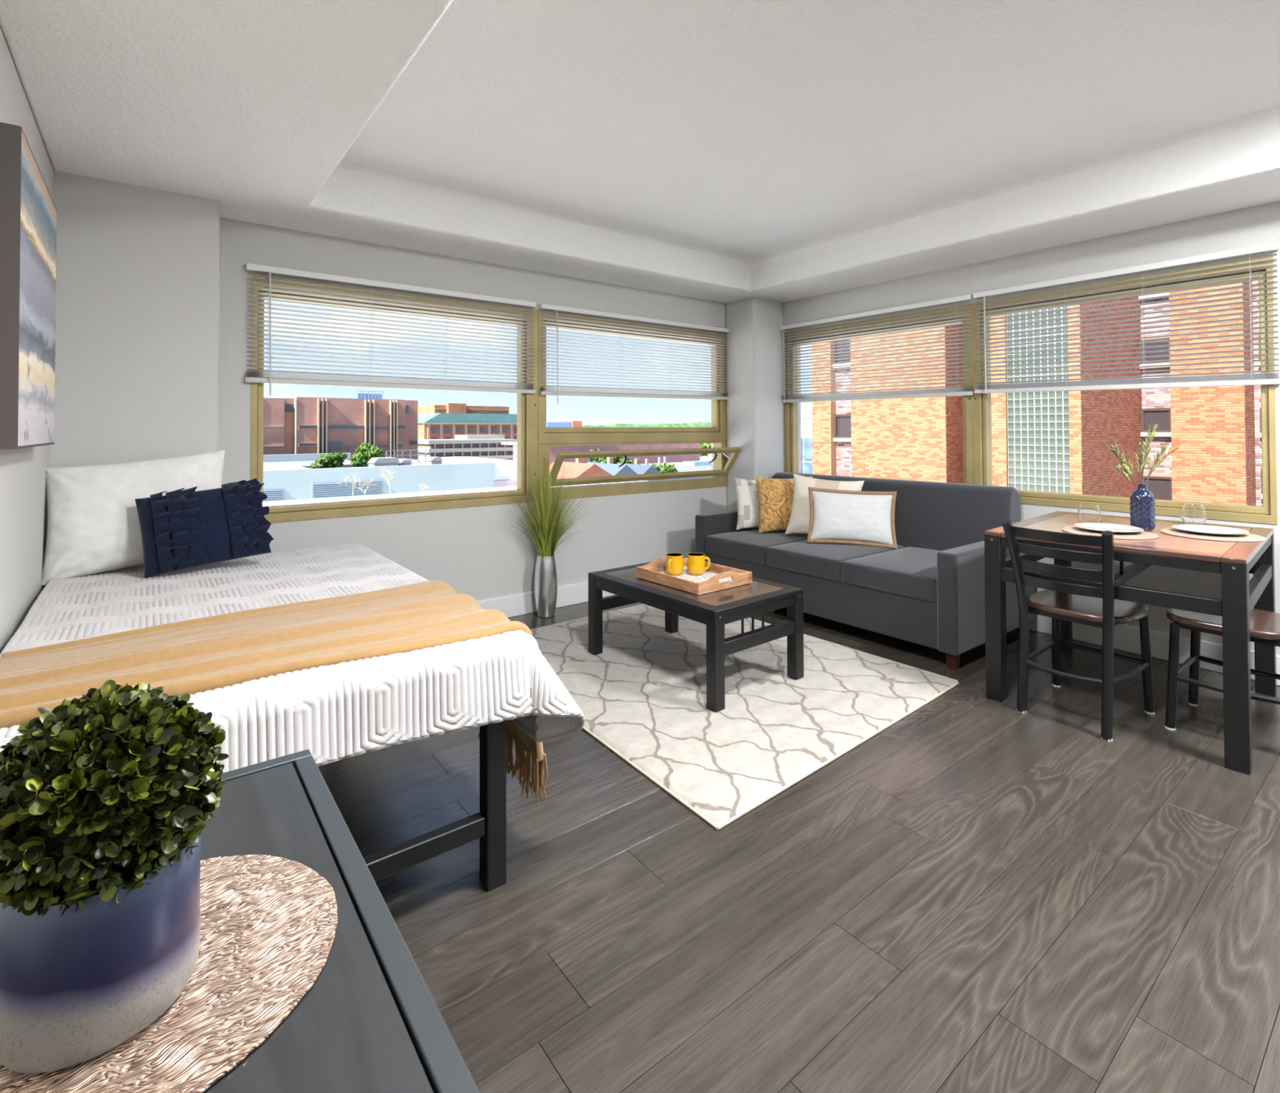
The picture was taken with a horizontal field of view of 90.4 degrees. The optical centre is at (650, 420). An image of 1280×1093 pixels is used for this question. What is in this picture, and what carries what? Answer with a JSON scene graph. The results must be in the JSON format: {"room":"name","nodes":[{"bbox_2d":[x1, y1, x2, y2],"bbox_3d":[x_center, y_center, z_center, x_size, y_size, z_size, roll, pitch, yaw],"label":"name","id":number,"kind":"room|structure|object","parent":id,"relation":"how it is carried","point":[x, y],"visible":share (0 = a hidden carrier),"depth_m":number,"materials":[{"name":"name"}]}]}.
{"room":"studio apartment","nodes":[
{"label":"studio apartment","id":0,"kind":"room"},
{"bbox_2d":[0,24,53,653],"bbox_3d":[-0.639,-0.065,0.123,0.200,2.900,6.800,0,-1,-38],"label":"wall","id":1,"kind":"structure","parent":0,"point":[23,483],"depth_m":2.02,"materials":[{"name":"grey paint"}]},
{"bbox_2d":[0,121,57,448],"bbox_3d":[-1.870,-0.334,1.908,0.054,0.824,0.784,0,-1,-38],"label":"painting","id":2,"kind":"object","parent":1,"relation":"attached to","point":[28,210],"visible":1,"depth_m":1.69,"materials":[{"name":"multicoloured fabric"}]},
{"bbox_2d":[49,168,219,570],"bbox_3d":[-2.348,0.083,2.918,0.574,2.400,0.290,0,-1,-38],"label":"wall","id":3,"kind":"structure","parent":0,"point":[137,294],"depth_m":2.80,"materials":[{"name":"grey paint"}]},
{"bbox_2d":[217,217,727,600],"bbox_3d":[-0.925,0.000,4.365,5.000,2.900,0.220,0,-1,-38],"label":"wall","id":4,"kind":"structure","parent":0,"point":[476,551],"depth_m":4.02,"materials":[{"name":"grey paint"}]},
{"bbox_2d":[250,272,537,523],"bbox_3d":[-1.458,-0.109,3.866,1.673,1.315,0.106,0,-1,-38],"label":"window","id":5,"kind":"structure","parent":4,"relation":"in","point":[526,403],"depth_m":3.81,"materials":[{"name":"beige wood"}]},
{"bbox_2d":[244,262,535,395],"bbox_3d":[-1.439,-0.467,3.793,1.663,0.680,0.052,0,-1,-38],"label":"window blind","id":6,"kind":"object","parent":5,"relation":"attached to","point":[255,375],"visible":1,"depth_m":3.69,"materials":[{"name":"white paint"}]},
{"bbox_2d":[477,582,615,617],"bbox_3d":[-0.776,1.228,4.310,3.634,0.142,0.016,0,-1,-38],"label":"baseboard","id":7,"kind":"structure","parent":4,"relation":"attached to","point":[511,606],"depth_m":4.27,"materials":[{"name":"white paint"}]},
{"bbox_2d":[537,309,741,501],"bbox_3d":[-0.023,-0.098,4.880,1.837,1.315,0.290,0,-1,-38],"label":"window","id":8,"kind":"structure","parent":4,"relation":"in","point":[716,434],"depth_m":4.81,"materials":[{"name":"beige wood"}]},
{"bbox_2d":[539,303,728,404],"bbox_3d":[-0.035,-0.448,4.899,1.822,0.690,0.052,0,-1,-38],"label":"window blind","id":9,"kind":"object","parent":8,"relation":"attached to","point":[554,390],"visible":1,"depth_m":4.80,"materials":[{"name":"white paint"}]},
{"bbox_2d":[0,0,1279,302],"bbox_3d":[1.173,-1.191,1.698,4.580,0.248,6.600,0,-1,-38],"label":"ceiling","id":10,"kind":"structure","parent":0,"point":[251,107],"depth_m":2.50,"materials":[{"name":"white paint"}]},
{"bbox_2d":[328,106,1279,271],"bbox_3d":[1.461,-1.259,1.631,3.097,0.075,6.137,0,-1,-38],"label":"ceiling soffit","id":11,"kind":"structure","parent":10,"relation":"attached to","point":[1267,122],"depth_m":3.52,"materials":[{"name":"white paint"}]},
{"bbox_2d":[725,297,783,511],"bbox_3d":[0.893,0.110,5.440,0.372,2.400,0.338,0,-1,-38],"label":"wall","id":12,"kind":"structure","parent":0,"point":[754,337],"depth_m":5.31,"materials":[{"name":"grey paint"}]},
{"bbox_2d":[317,601,1279,1092],"bbox_3d":[1.181,1.332,1.660,4.980,0.160,7.000,0,-1,-38],"label":"floor","id":13,"kind":"structure","parent":0,"point":[980,894],"depth_m":1.64,"materials":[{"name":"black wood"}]},
{"bbox_2d":[200,749,479,1092],"bbox_3d":[-0.477,0.911,0.536,0.529,0.660,1.115,0,-1,-38],"label":"tabletop","id":14,"kind":"object","parent":13,"relation":"on","point":[370,1021],"visible":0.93,"depth_m":0.66,"materials":[{"name":"grey wood"}]},
{"bbox_2d":[0,854,337,1092],"bbox_3d":[-0.537,0.581,0.664,0.379,0.004,0.379,0,-1,-38],"label":"place mat","id":15,"kind":"object","parent":14,"relation":"on","point":[268,923],"visible":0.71,"depth_m":0.65,"materials":[{"name":"beige wicker"}]},
{"bbox_2d":[0,679,228,1073],"bbox_3d":[-0.543,0.422,0.634,0.206,0.312,0.202,0,-1,-38],"label":"topiary plant","id":16,"kind":"object","parent":15,"relation":"on","point":[107,795],"visible":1,"depth_m":0.58,"materials":[{"name":"green plant"}]},
{"bbox_2d":[363,720,506,891],"bbox_3d":[-1.406,1.003,2.161,1.060,0.531,1.932,0,-1,-38],"label":"bed","id":17,"kind":"object","parent":13,"relation":"on","point":[488,825],"visible":0.16,"depth_m":1.70,"materials":[{"name":"black paint"}]},
{"bbox_3d":[-1.419,0.684,2.204,1.101,0.103,1.915,0,-1,-38],"label":"mattress","id":18,"kind":"object","parent":17,"relation":"on","visible":0},
{"bbox_2d":[0,543,584,773],"bbox_3d":[-1.277,0.768,2.159,1.279,0.323,1.972,0,-1,-38],"label":"quilt","id":19,"kind":"object","parent":18,"relation":"on","point":[338,712],"visible":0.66,"depth_m":1.70,"materials":[{"name":"fabric"}]},
{"bbox_2d":[41,449,225,585],"bbox_3d":[-2.149,0.386,2.675,0.604,0.507,0.213,1,-1,-40],"label":"bed pillow","id":20,"kind":"object","parent":19,"relation":"on","point":[93,522],"visible":0.71,"depth_m":2.55,"materials":[{"name":"white fabric"}]},
{"bbox_2d":[134,478,273,577],"bbox_3d":[-1.848,0.435,2.640,0.474,0.364,0.231,0,-1,-35],"label":"cushion","id":21,"kind":"object","parent":19,"relation":"on","point":[188,528],"visible":1,"depth_m":2.59,"materials":[{"name":"blue fabric"}]},
{"bbox_2d":[0,580,547,804],"bbox_3d":[-0.991,0.850,1.762,1.218,0.547,0.712,0,-1,-38],"label":"throw blanket","id":22,"kind":"object","parent":19,"relation":"on","point":[193,656],"visible":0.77,"depth_m":1.69,"materials":[{"name":"beige fabric"}]},
{"bbox_2d":[496,453,592,617],"bbox_3d":[-0.639,0.739,4.166,0.742,1.114,0.512,0,-1,-38],"label":"floor vase","id":23,"kind":"object","parent":13,"relation":"on","point":[548,527],"visible":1,"depth_m":4.17,"materials":[{"name":"silver metal"}]},
{"bbox_2d":[529,604,959,830],"bbox_3d":[0.203,1.270,3.307,1.754,0.019,2.142,0,-1,-38],"label":"rug","id":24,"kind":"object","parent":13,"relation":"on","point":[643,697],"visible":0.75,"depth_m":2.83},
{"bbox_2d":[587,562,804,711],"bbox_3d":[0.202,1.044,3.291,0.612,0.430,0.978,1,-1,-40],"label":"coffee table","id":25,"kind":"object","parent":24,"relation":"on","point":[715,610],"visible":0.77,"depth_m":3.02,"materials":[{"name":"black paint"}]},
{"bbox_2d":[635,557,751,595],"bbox_3d":[0.218,0.788,3.293,0.376,0.079,0.476,1,-1,-39],"label":"serving tray","id":26,"kind":"object","parent":25,"relation":"on","point":[717,577],"visible":0.81,"depth_m":3.21,"materials":[{"name":"brown wood"}]},
{"bbox_2d":[666,552,683,575],"bbox_3d":[0.128,0.767,3.375,0.095,0.104,0.115,0,-1,-7],"label":"mug","id":27,"kind":"object","parent":26,"relation":"on","point":[674,561],"visible":1,"depth_m":3.34,"materials":[{"name":"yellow ceramic"}]},
{"bbox_2d":[687,552,710,575],"bbox_3d":[0.249,0.767,3.397,0.095,0.104,0.116,-1,-1,44],"label":"mug","id":28,"kind":"object","parent":26,"relation":"on","point":[695,561],"visible":1,"depth_m":3.35,"materials":[{"name":"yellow ceramic"}]},
{"bbox_2d":[695,471,1034,670],"bbox_3d":[1.325,0.851,4.283,0.995,0.880,1.966,0,-1,-38],"label":"sofa","id":29,"kind":"object","parent":13,"relation":"on","point":[929,591],"visible":0.8,"depth_m":3.83,"materials":[{"name":"grey fabric"}]},
{"bbox_2d":[733,477,759,529],"bbox_3d":[0.850,0.638,4.855,0.460,0.406,0.171,0,-1,-14],"label":"throw pillow","id":30,"kind":"object","parent":29,"relation":"on","point":[747,494],"visible":0.48,"depth_m":4.78,"materials":[{"name":"fabric"}]},
{"bbox_2d":[705,528,808,565],"bbox_3d":[0.890,0.903,4.689,0.800,0.142,0.578,0,-1,-38],"label":"seat cushion","id":31,"kind":"object","parent":29,"relation":"on","point":[747,547],"depth_m":4.49,"materials":[{"name":"grey fabric"}]},
{"bbox_2d":[755,475,812,533],"bbox_3d":[1.001,0.622,4.711,0.445,0.409,0.176,0,-1,-8],"label":"throw pillow","id":32,"kind":"object","parent":29,"relation":"on","point":[775,495],"visible":0.64,"depth_m":4.65,"materials":[{"name":"yellow fabric"}]},
{"bbox_2d":[785,473,864,534],"bbox_3d":[1.209,0.610,4.440,0.527,0.458,0.176,-1,-1,31],"label":"throw pillow","id":33,"kind":"object","parent":29,"relation":"on","point":[799,520],"visible":0.51,"depth_m":4.46,"materials":[{"name":"beige fabric"}]},
{"bbox_2d":[765,540,905,582],"bbox_3d":[1.251,0.895,4.230,0.800,0.142,0.578,0,-1,-38],"label":"seat cushion","id":34,"kind":"object","parent":29,"relation":"on","point":[817,562],"depth_m":4.02,"materials":[{"name":"grey fabric"}]},
{"bbox_2d":[806,486,897,549],"bbox_3d":[1.342,0.645,4.248,0.590,0.385,0.164,0,-1,13],"label":"throw pillow","id":35,"kind":"object","parent":29,"relation":"on","point":[836,516],"visible":1,"depth_m":4.20,"materials":[{"name":"white fabric"}]},
{"bbox_2d":[841,546,939,602],"bbox_3d":[1.612,0.887,3.771,0.800,0.142,0.578,0,-1,-38],"label":"seat cushion","id":36,"kind":"object","parent":29,"relation":"on","point":[909,574],"depth_m":3.58,"materials":[{"name":"grey fabric"}]},
{"bbox_2d":[1001,520,1155,741],"bbox_3d":[1.861,0.852,2.762,0.540,0.834,0.414,0,-1,-37],"label":"dining chair","id":37,"kind":"object","parent":13,"relation":"on","point":[1095,606],"visible":0.98,"depth_m":2.68,"materials":[{"name":"black wood"}]},
{"bbox_2d":[984,511,1276,774],"bbox_3d":[2.219,0.887,2.935,1.052,0.762,0.884,1,-1,-42],"label":"dining table","id":38,"kind":"object","parent":13,"relation":"on","point":[1234,561],"visible":0.8,"depth_m":2.54,"materials":[{"name":"black paint"}]},
{"bbox_2d":[1077,503,1101,523],"bbox_3d":[2.117,0.456,3.067,0.095,0.103,0.095,0,-1,-38],"label":"wine glass","id":39,"kind":"object","parent":38,"relation":"on","point":[1086,513],"visible":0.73,"depth_m":3.04,"materials":[{"name":"clear glass"}]},
{"bbox_2d":[1062,526,1158,539],"bbox_3d":[2.056,0.503,2.853,0.352,0.004,0.352,0,-1,-38],"label":"place mat","id":40,"kind":"object","parent":38,"relation":"on","point":[1073,530],"visible":0.61,"depth_m":2.79,"materials":[{"name":"white fabric"}]},
{"bbox_2d":[1073,523,1144,533],"bbox_3d":[2.076,0.492,2.885,0.261,0.017,0.261,0,-1,-38],"label":"dinner plate","id":41,"kind":"object","parent":40,"relation":"on","point":[1099,527],"visible":0.91,"depth_m":2.91,"materials":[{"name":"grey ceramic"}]},
{"bbox_2d":[1109,421,1180,530],"bbox_3d":[2.285,0.249,2.935,0.318,0.512,0.093,0,-1,14],"label":"vase","id":42,"kind":"object","parent":38,"relation":"on","point":[1142,500],"visible":0.88,"depth_m":2.94,"materials":[{"name":"blue ceramic"}]},
{"bbox_2d":[1180,503,1206,524],"bbox_3d":[2.610,0.454,3.055,0.095,0.103,0.095,0,-1,-38],"label":"wine glass","id":43,"kind":"object","parent":38,"relation":"on","point":[1191,513],"visible":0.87,"depth_m":3.02,"materials":[{"name":"clear glass"}]},
{"bbox_2d":[1160,528,1266,542],"bbox_3d":[2.462,0.501,2.791,0.352,0.004,0.352,0,-1,-38],"label":"place mat","id":44,"kind":"object","parent":38,"relation":"on","point":[1247,537],"visible":0.71,"depth_m":2.72,"materials":[{"name":"white fabric"}]},
{"bbox_2d":[1171,524,1249,535],"bbox_3d":[2.482,0.490,2.822,0.261,0.017,0.261,0,-1,-38],"label":"dinner plate","id":45,"kind":"object","parent":44,"relation":"on","point":[1198,529],"visible":1,"depth_m":2.84,"materials":[{"name":"white ceramic"}]},
{"bbox_2d":[1164,608,1279,730],"bbox_3d":[2.421,0.847,2.540,0.414,0.834,0.540,0,-1,-38],"label":"dining chair","id":46,"kind":"object","parent":13,"relation":"on","point":[1264,626],"visible":0.65,"depth_m":2.59,"materials":[{"name":"black wood"}]},
{"bbox_2d":[341,0,1279,258],"bbox_3d":[1.173,-1.395,1.701,4.980,0.200,7.000,0,-1,-38],"label":"ceiling","id":47,"kind":"structure","parent":0,"point":[749,129],"depth_m":2.52,"materials":[{"name":"white paint"}]},
{"bbox_2d":[782,200,1279,655],"bbox_3d":[3.062,-0.031,3.165,0.220,2.900,6.600,0,-1,-38],"label":"wall","id":48,"kind":"structure","parent":0,"point":[1259,224],"depth_m":3.58,"materials":[{"name":"grey paint"}]},
{"bbox_2d":[784,303,973,484],"bbox_3d":[1.668,-0.114,4.835,0.106,1.295,1.583,0,-1,-38],"label":"window","id":49,"kind":"structure","parent":48,"relation":"in","point":[791,409],"depth_m":4.75,"materials":[{"name":"beige wood"}]},
{"bbox_2d":[781,293,973,403],"bbox_3d":[1.605,-0.485,4.799,0.052,0.663,1.618,0,-1,-38],"label":"window blind","id":50,"kind":"object","parent":49,"relation":"attached to","point":[944,391],"visible":1,"depth_m":4.67,"materials":[{"name":"white paint"}]},
{"bbox_2d":[971,256,1277,524],"bbox_3d":[2.600,-0.135,3.651,0.106,1.295,1.432,0,-1,-38],"label":"window","id":51,"kind":"structure","parent":48,"relation":"in","point":[1267,513],"depth_m":3.46,"materials":[{"name":"beige wood"}]},
{"bbox_2d":[973,242,1279,393],"bbox_3d":[2.556,-0.502,3.591,0.052,0.678,1.429,0,-1,-38],"label":"window blind","id":52,"kind":"object","parent":51,"relation":"attached to","point":[1252,379],"visible":1,"depth_m":3.47,"materials":[{"name":"white paint"}]},
{"bbox_2d":[1029,613,1279,685],"bbox_3d":[3.078,1.195,2.941,0.016,0.142,6.262,0,-1,-38],"label":"baseboard","id":53,"kind":"structure","parent":48,"relation":"attached to","point":[1126,638],"depth_m":3.46,"materials":[{"name":"white paint"}]},
{"label":"outside","id":54,"kind":"structure","parent":0,"visible":0},
{"bbox_2d":[699,453,711,460],"bbox_3d":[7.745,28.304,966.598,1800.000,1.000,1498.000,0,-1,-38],"label":"ground","id":55,"kind":"structure","parent":54,"point":[703,458],"depth_m":295.21,"materials":[{"name":"white"}]},
{"bbox_2d":[310,452,347,468],"bbox_3d":[-28.551,8.480,56.539,2.617,11.404,3.138,0,-1,6],"label":"tree","id":56,"kind":"object","parent":55,"relation":"on","point":[335,460],"visible":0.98,"depth_m":55.90,"materials":[{"name":"green plant"}]},
{"bbox_2d":[263,396,417,459],"bbox_3d":[-44.996,5.989,75.389,30.150,17.050,17.500,0,-1,-38],"label":"brick building","id":57,"kind":"structure","parent":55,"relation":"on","point":[297,424],"depth_m":72.35,"materials":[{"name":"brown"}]},
{"bbox_2d":[351,390,383,399],"bbox_3d":[-35.062,-3.052,78.472,2.950,1.040,3.200,0,-1,-38],"label":"rooftop chiller","id":58,"kind":"object","parent":57,"relation":"on","point":[370,396],"visible":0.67,"depth_m":77.43,"materials":[{"name":"blue metal"}]},
{"bbox_2d":[337,474,359,496],"bbox_3d":[-11.413,7.784,23.914,0.882,11.690,0.395,0,-1,-38],"label":"bare tree","id":59,"kind":"object","parent":55,"relation":"on","point":[350,474],"visible":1,"depth_m":24.02,"materials":[{"name":"beige plant"}]},
{"bbox_2d":[351,479,376,495],"bbox_3d":[-11.178,7.928,24.756,0.990,11.426,0.424,0,-1,-20],"label":"bare tree","id":60,"kind":"object","parent":55,"relation":"on","point":[358,479],"visible":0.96,"depth_m":24.83,"materials":[{"name":"beige plant"}]},
{"bbox_2d":[348,442,384,466],"bbox_3d":[-25.983,8.083,58.093,3.075,12.229,2.849,0,-1,-22],"label":"tree","id":61,"kind":"object","parent":55,"relation":"on","point":[366,452],"visible":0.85,"depth_m":57.50,"materials":[{"name":"green plant"}]},
{"bbox_2d":[376,466,395,493],"bbox_3d":[-10.376,7.702,24.893,0.535,11.877,0.576,0,-1,12],"label":"bare tree","id":62,"kind":"object","parent":55,"relation":"on","point":[390,473],"visible":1,"depth_m":24.94,"materials":[{"name":"beige plant"}]},
{"bbox_2d":[262,453,516,502],"bbox_3d":[-33.053,8.765,54.818,35.500,10.800,25.520,0,-1,-38],"label":"roofed building","id":63,"kind":"structure","parent":55,"relation":"on","point":[289,477],"depth_m":49.93,"materials":[{"name":"white"}]},
{"bbox_2d":[367,457,399,466],"bbox_3d":[-23.273,3.666,55.303,2.200,0.850,2.000,0,-1,-38],"label":"roof vent","id":64,"kind":"object","parent":63,"relation":"on","point":[374,461],"visible":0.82,"depth_m":54.62,"materials":[{"name":"grey metal"}]},
{"bbox_2d":[367,457,399,463],"bbox_3d":[-23.273,3.453,55.307,2.200,0.425,2.000,0,-1,-38],"label":"hood","id":65,"kind":"object","parent":64,"relation":"attached to","point":[374,460],"depth_m":54.66,"materials":[{"name":"grey metal"}]},
{"bbox_2d":[398,459,412,465],"bbox_3d":[-22.089,3.811,56.870,1.100,0.600,1.100,0,-1,-38],"label":"roof vent","id":66,"kind":"object","parent":63,"relation":"on","point":[402,462],"visible":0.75,"depth_m":56.48,"materials":[{"name":"grey metal"}]},
{"bbox_2d":[386,449,426,462],"bbox_3d":[-24.005,3.546,62.418,3.850,1.310,0.080,0,-1,-38],"label":"roof railing","id":67,"kind":"object","parent":63,"relation":"on","point":[402,455],"visible":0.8,"depth_m":62.59,"materials":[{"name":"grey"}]},
{"bbox_2d":[427,456,443,464],"bbox_3d":[-20.424,3.804,60.090,1.200,0.700,1.100,0,-1,-38],"label":"roof vent","id":68,"kind":"object","parent":63,"relation":"on","point":[432,460],"visible":0.96,"depth_m":59.71,"materials":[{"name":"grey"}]},
{"bbox_2d":[427,456,443,461],"bbox_3d":[-20.425,3.629,60.093,1.200,0.350,1.100,0,-1,-38],"label":"hood","id":69,"kind":"object","parent":68,"relation":"attached to","point":[432,459],"depth_m":59.71,"materials":[{"name":"grey metal"}]},
{"bbox_2d":[419,483,429,492],"bbox_3d":[-9.175,8.078,25.592,0.296,11.138,0.580,0,-1,11],"label":"bare tree","id":70,"kind":"object","parent":55,"relation":"on","point":[424,485],"visible":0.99,"depth_m":25.63,"materials":[{"name":"beige plant"}]},
{"bbox_2d":[417,403,516,439],"bbox_3d":[-43.231,6.012,148.514,26.600,19.200,20.800,0,-1,-38],"label":"roofed building","id":71,"kind":"structure","parent":55,"relation":"on","point":[445,420],"depth_m":139.08,"materials":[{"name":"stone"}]},
{"bbox_2d":[417,434,516,460],"bbox_3d":[-33.589,8.825,113.285,16.200,12.450,12.000,0,-1,-38],"label":"deck","id":72,"kind":"object","parent":55,"relation":"on","point":[482,446],"visible":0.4,"depth_m":108.82,"materials":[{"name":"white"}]},
{"bbox_2d":[501,441,567,464],"bbox_3d":[-16.684,8.989,94.643,5.500,11.450,14.200,0,-1,-38],"label":"block","id":73,"kind":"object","parent":55,"relation":"on","point":[554,451],"visible":0.11,"depth_m":89.33,"materials":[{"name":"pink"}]},
{"bbox_2d":[546,421,582,427],"bbox_3d":[-43.203,9.040,296.027,18.000,17.600,13.000,0,-1,-38],"label":"building","id":74,"kind":"structure","parent":55,"relation":"on","point":[560,424],"depth_m":292.42,"materials":[{"name":"blue"}]},
{"bbox_2d":[549,457,613,479],"bbox_3d":[-8.682,9.194,71.790,6.200,10.300,8.600,0,-1,-38],"label":"gabled house","id":75,"kind":"structure","parent":55,"relation":"on","point":[585,470],"depth_m":69.03,"materials":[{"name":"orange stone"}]},
{"bbox_2d":[588,448,634,464],"bbox_3d":[-5.674,9.273,90.959,6.236,10.712,6.408,0,-1,-38],"label":"tree","id":76,"kind":"object","parent":55,"relation":"on","point":[599,460],"visible":0.29,"depth_m":90.03,"materials":[{"name":"green plant"}]},
{"bbox_2d":[586,457,637,475],"bbox_3d":[-5.577,9.548,79.320,5.600,9.800,8.600,0,-1,-38],"label":"gabled house","id":77,"kind":"structure","parent":55,"relation":"on","point":[611,468],"depth_m":76.73,"materials":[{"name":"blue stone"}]},
{"bbox_2d":[567,443,699,463],"bbox_3d":[-5.817,9.338,121.654,35.000,11.500,7.200,0,-1,-38],"label":"brick building","id":78,"kind":"structure","parent":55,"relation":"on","point":[692,457],"depth_m":121.72,"materials":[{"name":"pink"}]},
{"bbox_2d":[617,458,662,480],"bbox_3d":[-2.179,9.816,84.538,4.600,9.400,7.600,0,-1,-38],"label":"gabled house","id":79,"kind":"structure","parent":55,"relation":"on","point":[637,468],"depth_m":82.31,"materials":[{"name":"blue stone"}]},
{"bbox_2d":[582,422,711,427],"bbox_3d":[4.139,12.134,930.944,650.000,30.282,70.000,0,-1,-38],"label":"hills","id":80,"kind":"structure","parent":55,"relation":"on","point":[700,424],"depth_m":909.44,"materials":[{"name":"green plant"}]},
{"bbox_2d":[652,462,678,479],"bbox_3d":[1.648,10.111,86.289,3.918,8.851,3.501,0,-1,-38],"label":"tree","id":81,"kind":"object","parent":55,"relation":"on","point":[662,468],"visible":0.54,"depth_m":85.70,"materials":[{"name":"green plant"}]},
{"bbox_2d":[640,457,711,479],"bbox_3d":[5.964,10.486,107.489,34.400,8.700,22.400,0,-1,-38],"label":"flat roof","id":82,"kind":"structure","parent":55,"relation":"on","point":[698,465],"depth_m":106.56,"materials":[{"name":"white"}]},
{"bbox_2d":[699,443,711,457],"bbox_3d":[14.365,9.462,136.941,10.556,11.595,11.628,0,-1,-38],"label":"tree","id":83,"kind":"object","parent":55,"relation":"on","point":[701,445],"visible":0.14,"depth_m":133.54,"materials":[{"name":"green plant"}]},
{"bbox_2d":[800,402,812,474],"bbox_3d":[14.116,6.394,46.829,12.300,15.000,11.500,0,-1,-38],"label":"office block","id":84,"kind":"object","parent":55,"relation":"on","point":[806,408],"visible":0.08,"depth_m":42.16,"materials":[{"name":"grey"}]},
{"bbox_2d":[811,280,1262,506],"bbox_3d":[12.628,2.741,19.897,8.010,21.500,12.327,0,-1,-38],"label":"brick building","id":85,"kind":"structure","parent":55,"relation":"on","point":[1060,442],"depth_m":17.74,"materials":[{"name":"brown brick"}]},
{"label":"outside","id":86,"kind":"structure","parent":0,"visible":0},
{"bbox_2d":[262,480,640,506],"bbox_3d":[-9.503,2.663,10.025,37.000,0.500,19.200,0,-1,-38],"label":"terrace","id":87,"kind":"object","parent":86,"point":[504,488],"depth_m":21.77,"materials":[{"name":"white concrete"}]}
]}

